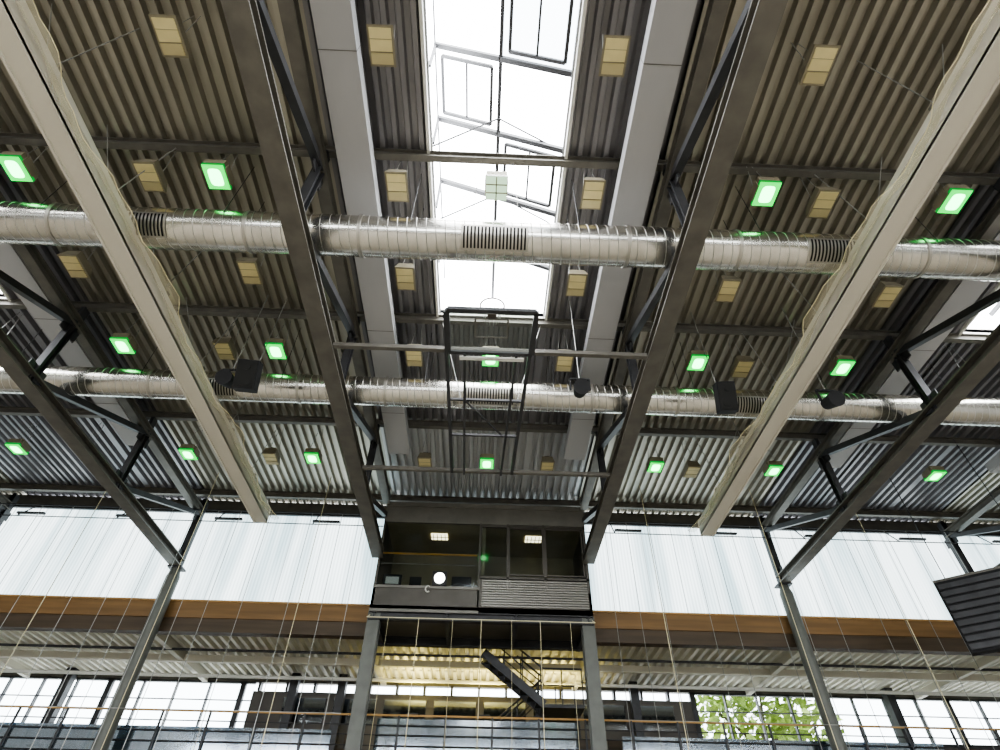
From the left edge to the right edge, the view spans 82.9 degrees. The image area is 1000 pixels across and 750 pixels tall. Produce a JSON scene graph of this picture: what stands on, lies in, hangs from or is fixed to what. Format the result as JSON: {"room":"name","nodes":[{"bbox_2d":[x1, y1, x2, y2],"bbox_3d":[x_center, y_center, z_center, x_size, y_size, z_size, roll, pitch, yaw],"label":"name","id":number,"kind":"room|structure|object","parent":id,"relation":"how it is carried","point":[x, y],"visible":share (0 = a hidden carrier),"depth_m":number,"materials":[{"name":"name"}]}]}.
{"room":"sports hall","nodes":[
{"label":"sports hall","id":0,"kind":"room"},
{"bbox_2d":[0,494,386,639],"bbox_3d":[-13.727,6.044,18.645,19.650,4.500,0.400,2,-44,-1],"label":"wall","id":1,"kind":"structure","parent":0,"point":[255,618],"depth_m":17.40,"materials":[{"name":"wood"}]},
{"bbox_2d":[0,508,384,603],"bbox_3d":[-13.687,5.880,18.848,19.550,3.180,0.080,2,-44,-1],"label":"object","id":2,"kind":"structure","parent":1,"relation":"in","point":[277,561],"depth_m":18.78,"materials":[{"name":"white fabric"}]},
{"bbox_2d":[0,0,999,523],"bbox_3d":[0.117,-7.463,7.846,46.060,0.240,37.300,2,-44,-1],"label":"ceiling","id":3,"kind":"structure","parent":0,"point":[860,116],"depth_m":12.16,"materials":[{"name":"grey metal"}]},
{"bbox_2d":[5,421,39,454],"bbox_3d":[-13.868,1.740,16.619,0.420,1.115,0.470,2,-44,-1],"label":"light","id":4,"kind":"object","parent":3,"relation":"hanging from","point":[17,446],"visible":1,"depth_m":16.23,"materials":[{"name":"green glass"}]},
{"bbox_2d":[0,146,48,181],"bbox_3d":[-8.674,-4.079,10.512,0.420,1.115,0.470,2,-44,-1],"label":"light","id":5,"kind":"object","parent":3,"relation":"hanging from","point":[18,166],"visible":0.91,"depth_m":10.13,"materials":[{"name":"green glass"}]},
{"bbox_2d":[57,247,96,278],"bbox_3d":[-8.731,-2.621,11.995,0.400,1.151,0.580,2,-44,-1],"label":"light","id":6,"kind":"object","parent":3,"relation":"hanging from","point":[76,263],"visible":0.88,"depth_m":11.60,"materials":[{"name":"beige plastic"}]},
{"bbox_2d":[109,316,142,353],"bbox_3d":[-8.834,-1.065,13.631,0.420,1.115,0.470,2,-44,-1],"label":"light","id":7,"kind":"object","parent":3,"relation":"hanging from","point":[124,343],"visible":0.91,"depth_m":13.23,"materials":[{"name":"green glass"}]},
{"bbox_2d":[0,0,280,522],"bbox_3d":[-6.437,-6.946,6.488,1.604,2.539,30.150,2,-44,-1],"label":"curtain","id":8,"kind":"object","parent":3,"relation":"hanging from","point":[25,54],"visible":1,"depth_m":9.39,"materials":[{"name":"beige fabric"}]},
{"bbox_2d":[131,151,175,192],"bbox_3d":[-6.308,-3.957,10.571,0.400,1.151,0.580,2,-44,-1],"label":"light","id":9,"kind":"object","parent":3,"relation":"hanging from","point":[153,179],"visible":0.84,"depth_m":10.19,"materials":[{"name":"beige plastic"}]},
{"bbox_2d":[148,14,200,57],"bbox_3d":[-4.994,-5.512,8.940,0.400,1.151,0.580,2,-44,-1],"label":"light","id":10,"kind":"object","parent":3,"relation":"hanging from","point":[169,31],"visible":1,"depth_m":8.56,"materials":[{"name":"beige plastic"}]},
{"bbox_2d":[178,425,202,459],"bbox_3d":[-8.992,1.908,16.706,0.420,1.115,0.470,2,-44,-1],"label":"light","id":11,"kind":"object","parent":3,"relation":"hanging from","point":[188,451],"visible":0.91,"depth_m":16.30,"materials":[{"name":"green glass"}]},
{"bbox_2d":[201,154,237,189],"bbox_3d":[-5.107,-3.956,10.576,0.420,1.115,0.470,2,-44,-1],"label":"light","id":12,"kind":"object","parent":3,"relation":"hanging from","point":[218,174],"visible":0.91,"depth_m":10.18,"materials":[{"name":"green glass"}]},
{"bbox_2d":[212,320,241,359],"bbox_3d":[-6.467,-0.956,13.675,0.400,1.151,0.580,2,-44,-1],"label":"light","id":13,"kind":"object","parent":3,"relation":"hanging from","point":[225,349],"visible":1,"depth_m":13.28,"materials":[{"name":"beige plastic"}]},
{"bbox_2d":[215,295,268,388],"bbox_3d":[-5.548,-0.830,12.439,0.430,3.028,0.458,2,-44,-1],"label":"spotlight","id":14,"kind":"object","parent":3,"relation":"hanging from","point":[224,377],"visible":0.77,"depth_m":11.41,"materials":[{"name":"black plastic"}]},
{"bbox_2d":[236,254,264,284],"bbox_3d":[-5.154,-2.498,12.059,0.400,1.151,0.580,2,-44,-1],"label":"light","id":15,"kind":"object","parent":3,"relation":"hanging from","point":[250,270],"visible":0.86,"depth_m":11.64,"materials":[{"name":"beige plastic"}]},
{"bbox_2d":[232,297,287,393],"bbox_3d":[-5.095,-0.861,12.328,0.420,3.126,0.503,6,-44,-5],"label":"loudspeaker","id":16,"kind":"object","parent":3,"relation":"hanging from","point":[247,377],"visible":1,"depth_m":11.36,"materials":[{"name":"black plastic"}]},
{"bbox_2d":[261,428,283,464],"bbox_3d":[-6.625,2.030,16.765,0.400,1.151,0.580,2,-44,-1],"label":"light","id":17,"kind":"object","parent":3,"relation":"hanging from","point":[271,456],"visible":1,"depth_m":16.35,"materials":[{"name":"beige plastic"}]},
{"bbox_2d":[265,321,290,358],"bbox_3d":[-5.267,-0.942,13.695,0.420,1.115,0.470,2,-44,-1],"label":"light","id":18,"kind":"object","parent":3,"relation":"hanging from","point":[276,348],"visible":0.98,"depth_m":13.29,"materials":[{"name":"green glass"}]},
{"bbox_2d":[220,0,390,557],"bbox_3d":[-3.114,-7.114,5.970,0.340,2.470,34.128,2,-44,-1],"label":"roof truss","id":19,"kind":"object","parent":3,"relation":"attached to","point":[253,36],"visible":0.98,"depth_m":9.58,"materials":[{"name":"metal"}]},
{"bbox_2d":[304,430,322,463],"bbox_3d":[-5.424,2.030,16.770,0.420,1.115,0.470,2,-44,-1],"label":"light","id":20,"kind":"object","parent":3,"relation":"hanging from","point":[312,455],"visible":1,"depth_m":16.36,"materials":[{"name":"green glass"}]},
{"bbox_2d":[366,24,395,66],"bbox_3d":[-1.796,-5.402,8.998,0.400,1.151,0.580,2,-44,-1],"label":"light","id":21,"kind":"object","parent":3,"relation":"hanging from","point":[381,46],"visible":1,"depth_m":8.59,"materials":[{"name":"beige plastic"}]},
{"bbox_2d":[384,161,408,201],"bbox_3d":[-1.861,-3.803,10.651,0.400,1.151,0.580,2,-44,-1],"label":"light","id":22,"kind":"object","parent":3,"relation":"hanging from","point":[396,181],"visible":0.88,"depth_m":10.24,"materials":[{"name":"beige plastic"}]},
{"bbox_2d":[394,259,415,290],"bbox_3d":[-1.956,-2.387,12.116,0.400,1.151,0.580,2,-44,-1],"label":"light","id":23,"kind":"object","parent":3,"relation":"hanging from","point":[404,272],"visible":0.88,"depth_m":11.69,"materials":[{"name":"beige plastic"}]},
{"bbox_2d":[405,326,422,366],"bbox_3d":[-2.020,-0.803,13.755,0.400,1.151,0.580,2,-44,-1],"label":"light","id":24,"kind":"object","parent":3,"relation":"hanging from","point":[413,358],"visible":0.7,"depth_m":13.39,"materials":[{"name":"beige"}]},
{"bbox_2d":[417,433,431,466],"bbox_3d":[-2.178,2.183,16.845,0.400,1.151,0.580,2,-44,-1],"label":"light","id":25,"kind":"object","parent":3,"relation":"hanging from","point":[424,459],"visible":0.89,"depth_m":16.39,"materials":[{"name":"beige plastic"}]},
{"bbox_2d":[480,437,493,468],"bbox_3d":[-0.378,2.204,16.861,0.420,1.115,0.470,2,-44,-1],"label":"light","id":26,"kind":"object","parent":3,"relation":"hanging from","point":[486,460],"visible":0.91,"depth_m":16.43,"materials":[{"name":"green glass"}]},
{"bbox_2d":[0,298,988,343],"bbox_3d":[-0.203,-1.318,13.859,46.000,0.220,0.130,2,-44,-1],"label":"ceiling beam","id":27,"kind":"structure","parent":3,"relation":"attached to","point":[113,307],"depth_m":13.83,"materials":[{"name":"metal"}]},
{"bbox_2d":[333,164,646,477],"bbox_3d":[-0.194,-0.803,12.380,6.100,2.643,6.800,2,-44,-1],"label":"basketball hoop","id":28,"kind":"object","parent":27,"relation":"hanging from","point":[448,349],"visible":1,"depth_m":11.03,"materials":[{"name":"metal"}]},
{"bbox_2d":[485,166,507,200],"bbox_3d":[-0.061,-3.778,10.663,0.420,1.127,0.470,2,-44,-1],"label":"light","id":29,"kind":"object","parent":3,"relation":"hanging from","point":[496,182],"visible":0.94,"depth_m":10.25,"materials":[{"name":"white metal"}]},
{"bbox_2d":[0,168,999,281],"bbox_3d":[-0.093,-2.926,10.825,45.900,2.124,0.773,2,-44,-1],"label":"ventilation duct","id":30,"kind":"object","parent":3,"relation":"hanging from","point":[27,223],"visible":0.84,"depth_m":10.06,"materials":[{"name":"grey metal"}]},
{"bbox_2d":[0,328,999,426],"bbox_3d":[-0.247,-0.020,13.854,45.900,2.094,0.713,2,-44,-1],"label":"ventilation duct","id":31,"kind":"object","parent":3,"relation":"hanging from","point":[76,381],"visible":0.82,"depth_m":13.11,"materials":[{"name":"grey metal"}]},
{"bbox_2d":[0,132,999,184],"bbox_3d":[-0.052,-4.166,10.912,46.000,0.220,0.130,2,-44,-1],"label":"ceiling beam","id":32,"kind":"structure","parent":3,"relation":"attached to","point":[5,138],"depth_m":10.88,"materials":[{"name":"metal"}]},
{"bbox_2d":[0,483,999,520],"bbox_3d":[-0.506,4.412,19.787,46.000,0.220,0.130,2,-44,-1],"label":"ceiling beam","id":33,"kind":"structure","parent":3,"relation":"attached to","point":[3,486],"depth_m":19.77,"materials":[{"name":"metal"}]},
{"bbox_2d":[0,406,999,447],"bbox_3d":[-0.354,1.529,16.805,46.000,0.220,0.130,2,-44,-1],"label":"ceiling beam","id":34,"kind":"structure","parent":3,"relation":"attached to","point":[4,410],"depth_m":16.80,"materials":[{"name":"metal"}]},
{"bbox_2d":[418,0,587,320],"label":"window","id":35,"kind":"structure","parent":3,"relation":"attached to","point":[500,71],"depth_m":11.23,"materials":[{"name":"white glass"}]},
{"bbox_2d":[540,437,554,470],"bbox_3d":[1.379,2.306,16.908,0.400,1.151,0.580,2,-44,-1],"label":"light","id":36,"kind":"object","parent":3,"relation":"hanging from","point":[547,463],"visible":0.9,"depth_m":16.45,"materials":[{"name":"beige plastic"}]},
{"bbox_2d":[555,331,573,371],"bbox_3d":[1.537,-0.681,13.819,0.400,1.151,0.580,2,-44,-1],"label":"light","id":37,"kind":"object","parent":3,"relation":"hanging from","point":[563,364],"visible":0.71,"depth_m":13.45,"materials":[{"name":"beige"}]},
{"bbox_2d":[565,265,587,296],"bbox_3d":[1.601,-2.265,12.180,0.400,1.151,0.580,2,-44,-1],"label":"light","id":38,"kind":"object","parent":3,"relation":"hanging from","point":[577,279],"visible":0.88,"depth_m":11.76,"materials":[{"name":"beige plastic"}]},
{"bbox_2d":[569,302,590,397],"bbox_3d":[1.652,-0.671,12.403,0.430,3.128,0.458,2,-44,-1],"label":"spotlight","id":39,"kind":"object","parent":3,"relation":"hanging from","point":[582,386],"visible":1,"depth_m":11.35,"materials":[{"name":"black plastic"}]},
{"bbox_2d":[580,169,605,209],"bbox_3d":[1.696,-3.681,10.714,0.400,1.151,0.580,2,-44,-1],"label":"light","id":40,"kind":"object","parent":3,"relation":"hanging from","point":[593,189],"visible":0.88,"depth_m":10.30,"materials":[{"name":"beige plastic"}]},
{"bbox_2d":[599,34,630,76],"bbox_3d":[1.761,-5.279,9.061,0.400,1.151,0.580,2,-44,-1],"label":"light","id":41,"kind":"object","parent":3,"relation":"hanging from","point":[615,48],"visible":1,"depth_m":8.66,"materials":[{"name":"beige plastic"}]},
{"bbox_2d":[646,437,663,471],"bbox_3d":[4.542,2.304,16.877,0.420,1.115,0.470,2,-44,-1],"label":"light","id":42,"kind":"object","parent":3,"relation":"hanging from","point":[654,464],"visible":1,"depth_m":16.45,"materials":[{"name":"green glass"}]},
{"bbox_2d":[579,0,787,563],"bbox_3d":[3.381,-6.890,6.087,0.340,2.470,34.128,2,-44,-1],"label":"roof truss","id":43,"kind":"object","parent":3,"relation":"attached to","point":[744,59],"visible":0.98,"depth_m":9.54,"materials":[{"name":"metal"}]},
{"bbox_2d":[682,441,700,477],"bbox_3d":[5.636,2.452,16.985,0.400,1.151,0.580,2,-44,-1],"label":"light","id":44,"kind":"object","parent":3,"relation":"hanging from","point":[691,469],"visible":1,"depth_m":16.58,"materials":[{"name":"beige plastic"}]},
{"bbox_2d":[686,333,708,370],"bbox_3d":[4.699,-0.668,13.802,0.420,1.115,0.470,2,-44,-1],"label":"light","id":45,"kind":"object","parent":3,"relation":"hanging from","point":[696,359],"visible":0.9,"depth_m":13.39,"materials":[{"name":"green glass"}]},
{"bbox_2d":[691,312,738,413],"bbox_3d":[4.617,-0.473,12.450,0.360,3.276,0.503,-2,-44,3],"label":"loudspeaker","id":46,"kind":"object","parent":3,"relation":"hanging from","point":[725,395],"visible":1,"depth_m":11.44,"materials":[{"name":"black plastic"}]},
{"bbox_2d":[714,271,741,301],"bbox_3d":[4.779,-2.155,12.237,0.400,1.151,0.580,2,-44,-1],"label":"light","id":47,"kind":"object","parent":3,"relation":"hanging from","point":[727,288],"visible":0.88,"depth_m":11.82,"materials":[{"name":"beige plastic"}]},
{"bbox_2d":[728,338,754,377],"bbox_3d":[5.794,-0.534,13.895,0.400,1.151,0.580,2,-44,-1],"label":"light","id":48,"kind":"object","parent":3,"relation":"hanging from","point":[741,366],"visible":1,"depth_m":13.49,"materials":[{"name":"beige"}]},
{"bbox_2d":[746,166,781,205],"bbox_3d":[4.859,-3.682,10.683,0.420,1.115,0.470,2,-44,-1],"label":"light","id":49,"kind":"object","parent":3,"relation":"hanging from","point":[764,191],"visible":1,"depth_m":10.28,"materials":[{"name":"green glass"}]},
{"bbox_2d":[763,451,783,475],"bbox_3d":[8.019,2.424,16.939,0.420,1.115,0.470,2,-44,-1],"label":"light","id":50,"kind":"object","parent":3,"relation":"hanging from","point":[771,468],"visible":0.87,"depth_m":16.52,"materials":[{"name":"green glass"}]},
{"bbox_2d":[782,308,845,409],"bbox_3d":[6.749,-0.473,12.446,0.430,3.228,0.458,2,-44,-1],"label":"loudspeaker","id":51,"kind":"object","parent":3,"relation":"hanging from","point":[835,398],"visible":0.93,"depth_m":11.37,"materials":[{"name":"black plastic"}]},
{"bbox_2d":[791,43,840,85],"bbox_3d":[4.939,-5.170,9.118,0.400,1.151,0.580,2,-44,-1],"label":"light","id":52,"kind":"object","parent":3,"relation":"hanging from","point":[819,60],"visible":1,"depth_m":8.73,"materials":[{"name":"beige plastic"}]},
{"bbox_2d":[800,177,841,218],"bbox_3d":[5.953,-3.534,10.791,0.400,1.151,0.580,2,-44,-1],"label":"light","id":53,"kind":"object","parent":3,"relation":"hanging from","point":[820,204],"visible":0.88,"depth_m":10.40,"materials":[{"name":"beige plastic"}]},
{"bbox_2d":[828,346,855,375],"bbox_3d":[8.177,-0.548,13.864,0.420,1.115,0.470,2,-44,-1],"label":"light","id":54,"kind":"object","parent":3,"relation":"hanging from","point":[841,365],"visible":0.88,"depth_m":13.46,"materials":[{"name":"green glass"}]},
{"bbox_2d":[689,0,999,535],"bbox_3d":[6.712,-6.493,6.724,1.606,2.539,30.150,2,-44,-1],"label":"curtain","id":55,"kind":"object","parent":3,"relation":"hanging from","point":[975,77],"visible":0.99,"depth_m":9.47,"materials":[{"name":"beige fabric"}]},
{"bbox_2d":[870,277,903,307],"bbox_3d":[8.156,-2.039,12.297,0.400,1.151,0.580,2,-44,-1],"label":"light","id":56,"kind":"object","parent":3,"relation":"hanging from","point":[885,294],"visible":0.84,"depth_m":11.90,"materials":[{"name":"beige plastic"}]},
{"bbox_2d":[917,447,946,480],"bbox_3d":[12.816,2.589,17.025,0.420,1.115,0.470,2,-44,-1],"label":"light","id":57,"kind":"object","parent":3,"relation":"hanging from","point":[931,473],"visible":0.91,"depth_m":16.63,"materials":[{"name":"green glass"}]},
{"bbox_2d":[889,439,999,655],"bbox_3d":[12.866,4.399,15.575,2.600,5.730,0.280,-28,-51,26],"label":"scoreboard","id":58,"kind":"object","parent":3,"relation":"hanging from","point":[972,599],"visible":0.92,"depth_m":14.56,"materials":[{"name":"black plastic"}]},
{"bbox_2d":[932,181,972,213],"bbox_3d":[8.337,-3.563,10.745,0.420,1.115,0.470,2,-44,-1],"label":"light","id":59,"kind":"object","parent":3,"relation":"hanging from","point":[951,198],"visible":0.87,"depth_m":10.35,"materials":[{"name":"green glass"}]},
{"bbox_2d":[957,282,999,335],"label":"window","id":60,"kind":"structure","parent":3,"relation":"attached to","point":[988,319],"depth_m":14.49,"materials":[{"name":"white glass"}]},
{"bbox_2d":[984,451,999,472],"bbox_3d":[15.721,-6.577,7.649,0.624,0.445,27.100,2,-44,-1],"label":"panel","id":61,"kind":"object","parent":3,"relation":"hanging from","point":[993,465],"visible":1,"depth_m":17.12,"materials":[{"name":"metal"}]},
{"bbox_2d":[0,630,999,692],"bbox_3d":[-0.685,9.760,19.479,46.060,0.240,5.000,2,-44,-1],"label":"ceiling","id":62,"kind":"structure","parent":0,"point":[6,636],"depth_m":19.20,"materials":[{"name":"grey metal"}]},
{"bbox_2d":[0,634,999,698],"bbox_3d":[-0.684,9.907,19.163,46.000,0.410,4.650,2,-44,-1],"label":"ceiling beam","id":63,"kind":"structure","parent":62,"relation":"attached to","point":[965,674],"depth_m":19.21,"materials":[{"name":"beige metal"}]},
{"bbox_2d":[0,672,999,749],"bbox_3d":[-0.794,12.700,19.902,46.000,3.600,0.300,2,-44,-1],"label":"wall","id":64,"kind":"structure","parent":0,"point":[314,701],"depth_m":20.28,"materials":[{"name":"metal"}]},
{"bbox_2d":[0,675,255,729],"bbox_3d":[-16.417,11.591,20.139,14.890,1.540,0.150,2,-44,-1],"label":"window","id":65,"kind":"structure","parent":64,"relation":"in","point":[111,681],"depth_m":20.28,"materials":[{"name":"metal"}]},
{"bbox_2d":[688,692,999,747],"bbox_3d":[14.610,12.660,20.695,15.190,1.540,0.150,2,-44,-1],"label":"window","id":66,"kind":"structure","parent":64,"relation":"in","point":[691,694],"depth_m":20.73,"materials":[{"name":"metal"}]},
{"bbox_2d":[583,512,999,655],"bbox_3d":[12.603,6.951,19.116,19.650,4.500,0.400,2,-44,-1],"label":"wall","id":67,"kind":"structure","parent":0,"point":[686,630],"depth_m":17.73,"materials":[{"name":"wood"}]},
{"bbox_2d":[584,525,999,619],"bbox_3d":[12.543,6.783,19.318,19.550,3.180,0.080,2,-44,-1],"label":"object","id":68,"kind":"structure","parent":67,"relation":"in","point":[682,591],"depth_m":19.16,"materials":[{"name":"white fabric"}]},
{"bbox_3d":[-0.131,3.305,0.974,46.000,0.200,42.000,2,-44,-1],"label":"floor","id":69,"kind":"structure","parent":0,"visible":0},
{"bbox_2d":[0,494,19,525],"bbox_3d":[-16.831,8.502,15.415,0.700,12.000,0.700,2,-44,-1],"label":"steel column","id":70,"kind":"structure","parent":69,"relation":"on","point":[15,498],"depth_m":19.23,"materials":[{"name":"grey metal"}]},
{"bbox_2d":[0,492,19,521],"bbox_3d":[-16.129,-7.092,6.223,0.340,2.470,35.480,2,-44,-1],"label":"roof truss","id":71,"kind":"object","parent":70,"relation":"attached to","point":[3,499],"visible":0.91,"depth_m":19.08,"materials":[{"name":"metal"}]},
{"bbox_2d":[0,473,376,749],"bbox_3d":[-10.422,6.851,15.537,12.600,9.100,1.430,2,-44,-1],"label":"cable","id":72,"kind":"object","parent":71,"relation":"hanging from","point":[218,510],"visible":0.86,"depth_m":16.07,"materials":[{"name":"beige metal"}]},
{"bbox_2d":[90,500,208,749],"bbox_3d":[-10.336,8.726,15.531,0.700,12.000,0.700,2,-44,-1],"label":"steel column","id":73,"kind":"structure","parent":69,"relation":"on","point":[116,702],"depth_m":16.21,"materials":[{"name":"grey metal"}]},
{"bbox_2d":[0,191,206,564],"bbox_3d":[-9.634,-6.868,6.340,0.340,2.470,35.480,2,-44,-1],"label":"roof truss","id":74,"kind":"object","parent":73,"relation":"attached to","point":[29,376],"visible":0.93,"depth_m":13.49,"materials":[{"name":"metal"}]},
{"bbox_2d":[345,501,606,749],"bbox_3d":[-0.601,9.295,15.653,6.560,11.590,2.450,2,-44,-1],"label":"booth","id":75,"kind":"object","parent":69,"relation":"on","point":[453,561],"visible":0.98,"depth_m":17.66,"materials":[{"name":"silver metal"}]},
{"bbox_2d":[367,615,594,749],"bbox_3d":[-0.561,8.933,14.142,6.424,5.811,0.398,2,-44,-1],"label":"cable","id":76,"kind":"object","parent":75,"relation":"attached to","point":[368,615],"visible":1,"depth_m":15.27,"materials":[{"name":"beige plastic"}]},
{"bbox_2d":[757,517,847,749],"bbox_3d":[9.149,9.397,15.880,0.700,12.000,0.700,2,-44,-1],"label":"steel column","id":77,"kind":"structure","parent":69,"relation":"on","point":[839,738],"depth_m":16.72,"materials":[{"name":"grey metal"}]},
{"bbox_2d":[757,177,999,581],"bbox_3d":[9.851,-6.197,6.689,0.340,2.470,35.480,2,-44,-1],"label":"roof truss","id":78,"kind":"object","parent":77,"relation":"attached to","point":[936,406],"visible":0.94,"depth_m":13.33,"materials":[{"name":"metal"}]},
{"bbox_2d":[937,523,973,572],"bbox_3d":[15.644,9.621,15.996,0.700,12.000,0.700,2,-44,-1],"label":"steel column","id":79,"kind":"structure","parent":69,"relation":"on","point":[940,526],"depth_m":19.36,"materials":[{"name":"grey metal"}]},
{"bbox_2d":[938,484,999,566],"bbox_3d":[16.346,-5.973,6.805,0.340,2.470,35.480,2,-44,-1],"label":"roof truss","id":80,"kind":"object","parent":79,"relation":"attached to","point":[986,502],"visible":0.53,"depth_m":18.74,"materials":[{"name":"metal"}]},
{"bbox_2d":[592,485,999,749],"bbox_3d":[9.363,7.533,15.891,12.600,9.100,1.430,2,-44,-1],"label":"cable","id":81,"kind":"object","parent":80,"relation":"hanging from","point":[646,522],"visible":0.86,"depth_m":16.31,"materials":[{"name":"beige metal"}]},
{"bbox_3d":[-0.726,12.365,16.750,46.000,0.300,5.500,2,-44,-1],"label":"floor","id":82,"kind":"structure","parent":0,"visible":0},
{"bbox_2d":[22,727,54,749],"bbox_3d":[-12.798,10.214,15.618,0.440,0.921,0.466,17,-46,-15],"label":"chair","id":83,"kind":"object","parent":82,"relation":"on","point":[44,732],"visible":0.84,"depth_m":15.89,"materials":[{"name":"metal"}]},
{"bbox_2d":[26,667,79,749],"bbox_3d":[-15.362,11.824,19.168,0.400,3.480,0.420,2,-44,-1],"label":"post","id":84,"kind":"object","parent":82,"relation":"on","point":[60,699],"visible":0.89,"depth_m":19.60,"materials":[{"name":"metal"}]},
{"bbox_2d":[56,728,88,748],"bbox_3d":[-11.841,10.197,15.583,0.440,0.921,0.468,7,-44,-6],"label":"chair","id":85,"kind":"object","parent":82,"relation":"on","point":[75,732],"visible":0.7,"depth_m":15.86,"materials":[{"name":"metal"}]},
{"bbox_2d":[130,730,154,749],"bbox_3d":[-9.949,10.285,15.641,0.440,0.921,0.466,18,-47,-17],"label":"chair","id":86,"kind":"object","parent":82,"relation":"on","point":[141,734],"visible":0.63,"depth_m":15.92,"materials":[{"name":"plastic"}]},
{"bbox_2d":[163,731,192,749],"bbox_3d":[-8.990,10.344,15.684,0.440,0.921,0.468,-5,-44,6],"label":"chair","id":87,"kind":"object","parent":82,"relation":"on","point":[181,735],"visible":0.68,"depth_m":15.98,"materials":[{"name":"plastic"}]},
{"bbox_2d":[200,731,222,749],"bbox_3d":[-8.044,10.316,15.638,0.440,0.921,0.468,7,-44,-7],"label":"chair","id":88,"kind":"object","parent":82,"relation":"on","point":[211,735],"visible":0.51,"depth_m":15.93,"materials":[{"name":"plastic"}]},
{"bbox_2d":[232,732,256,749],"bbox_3d":[-7.089,10.298,15.603,0.453,0.921,0.480,2,-44,-1],"label":"chair","id":89,"kind":"object","parent":82,"relation":"on","point":[245,736],"visible":0.74,"depth_m":15.89,"materials":[{"name":"plastic"}]},
{"bbox_2d":[266,731,292,749],"bbox_3d":[-6.135,10.351,15.640,0.440,0.921,0.467,-10,-45,12],"label":"chair","id":90,"kind":"object","parent":82,"relation":"on","point":[282,737],"visible":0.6,"depth_m":15.93,"materials":[{"name":"plastic"}]},
{"bbox_2d":[274,673,301,747],"bbox_3d":[-7.368,12.099,19.311,0.400,3.480,0.420,2,-44,-1],"label":"post","id":91,"kind":"object","parent":82,"relation":"on","point":[291,698],"visible":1,"depth_m":19.71,"materials":[{"name":"metal"}]},
{"bbox_2d":[304,732,322,749],"bbox_3d":[-5.195,10.368,15.642,0.440,0.921,0.467,11,-45,-10],"label":"chair","id":92,"kind":"object","parent":82,"relation":"on","point":[311,738],"visible":0.73,"depth_m":15.95,"materials":[{"name":"plastic"}]},
{"bbox_2d":[325,674,348,749],"bbox_3d":[-5.669,12.158,19.341,0.400,3.480,0.420,2,-44,-1],"label":"post","id":93,"kind":"object","parent":82,"relation":"on","point":[342,685],"visible":1,"depth_m":19.62,"materials":[{"name":"metal"}]},
{"bbox_2d":[0,706,999,749],"bbox_3d":[-0.634,10.014,15.431,46.025,1.248,0.088,2,-44,-1],"label":"gallery balustrade","id":94,"kind":"object","parent":82,"relation":"on","point":[160,719],"visible":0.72,"depth_m":15.62,"materials":[{"name":"metal"}]},
{"bbox_2d":[470,649,584,749],"bbox_3d":[0.781,10.641,17.589,3.476,3.567,1.820,2,-44,-1],"label":"stair","id":95,"kind":"structure","parent":82,"relation":"on","point":[533,698],"depth_m":17.67,"materials":[{"name":"metal"}]},
{"bbox_2d":[628,681,644,749],"bbox_3d":[4.823,12.519,19.529,0.400,3.480,0.420,2,-44,-1],"label":"post","id":96,"kind":"object","parent":82,"relation":"on","point":[633,692],"visible":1,"depth_m":19.91,"materials":[{"name":"metal"}]},
{"bbox_2d":[880,688,915,745],"bbox_3d":[14.216,12.843,19.698,0.400,3.480,0.420,2,-44,-1],"label":"post","id":97,"kind":"object","parent":82,"relation":"on","point":[892,705],"visible":0.78,"depth_m":20.22,"materials":[{"name":"metal"}]},
{"bbox_3d":[-23.174,-2.299,4.793,0.300,12.600,41.400,2,-44,-1],"label":"wall","id":98,"kind":"structure","parent":0,"visible":0},
{"bbox_2d":[0,505,384,526],"bbox_3d":[-13.713,4.645,19.159,19.600,0.663,0.595,2,-44,-1],"label":"rail","id":99,"kind":"object","parent":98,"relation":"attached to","point":[33,513],"visible":0.74,"depth_m":19.48,"materials":[{"name":"metal"}]},
{"bbox_3d":[23.091,-0.706,5.622,0.300,12.600,41.400,2,-44,-1],"label":"wall","id":100,"kind":"structure","parent":0,"visible":0},
{"bbox_2d":[584,521,999,544],"bbox_3d":[12.667,5.554,19.632,19.600,0.663,0.595,2,-44,-1],"label":"rail","id":101,"kind":"object","parent":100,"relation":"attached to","point":[611,524],"visible":0.76,"depth_m":19.84,"materials":[{"name":"metal"}]},
{"bbox_3d":[0.099,-7.013,7.966,46.000,0.220,0.130,2,-44,-1],"label":"roof purlin","id":102,"kind":"structure","parent":0,"visible":0},
{"bbox_2d":[0,244,147,445],"bbox_3d":[-10.259,-7.472,7.183,0.624,0.445,27.100,2,-44,-1],"label":"panel","id":103,"kind":"object","parent":102,"relation":"attached to","point":[12,264],"visible":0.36,"depth_m":13.41,"materials":[{"name":"metal"}]},
{"bbox_2d":[310,0,410,453],"bbox_3d":[-2.505,-7.204,7.322,0.624,0.445,27.100,2,-44,-1],"label":"beam","id":104,"kind":"structure","parent":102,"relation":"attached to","point":[335,21],"depth_m":10.36,"materials":[{"name":"metal"}]},
{"bbox_2d":[563,0,696,459],"bbox_3d":[2.731,-7.024,7.416,0.624,0.445,27.100,2,-44,-1],"label":"panel","id":105,"kind":"object","parent":102,"relation":"attached to","point":[669,23],"visible":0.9,"depth_m":10.32,"materials":[{"name":"metal"}]},
{"bbox_2d":[829,230,999,467],"bbox_3d":[10.485,-6.757,7.555,0.624,0.445,27.100,2,-44,-1],"label":"panel","id":106,"kind":"object","parent":102,"relation":"attached to","point":[966,293],"visible":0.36,"depth_m":13.62,"materials":[{"name":"metal"}]},
{"label":"outside","id":107,"kind":"structure","parent":0,"visible":0},
{"bbox_3d":[-1.926,37.234,35.933,120.000,0.200,56.500,2,-44,-1],"label":"ground","id":108,"kind":"structure","parent":107,"visible":0},
{"bbox_2d":[695,695,843,740],"bbox_3d":[11.230,17.014,22.767,6.974,10.879,3.868,2,-44,-1],"label":"tree","id":109,"kind":"object","parent":108,"relation":"on","point":[741,704],"visible":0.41,"depth_m":24.20,"materials":[{"name":"green plant"}]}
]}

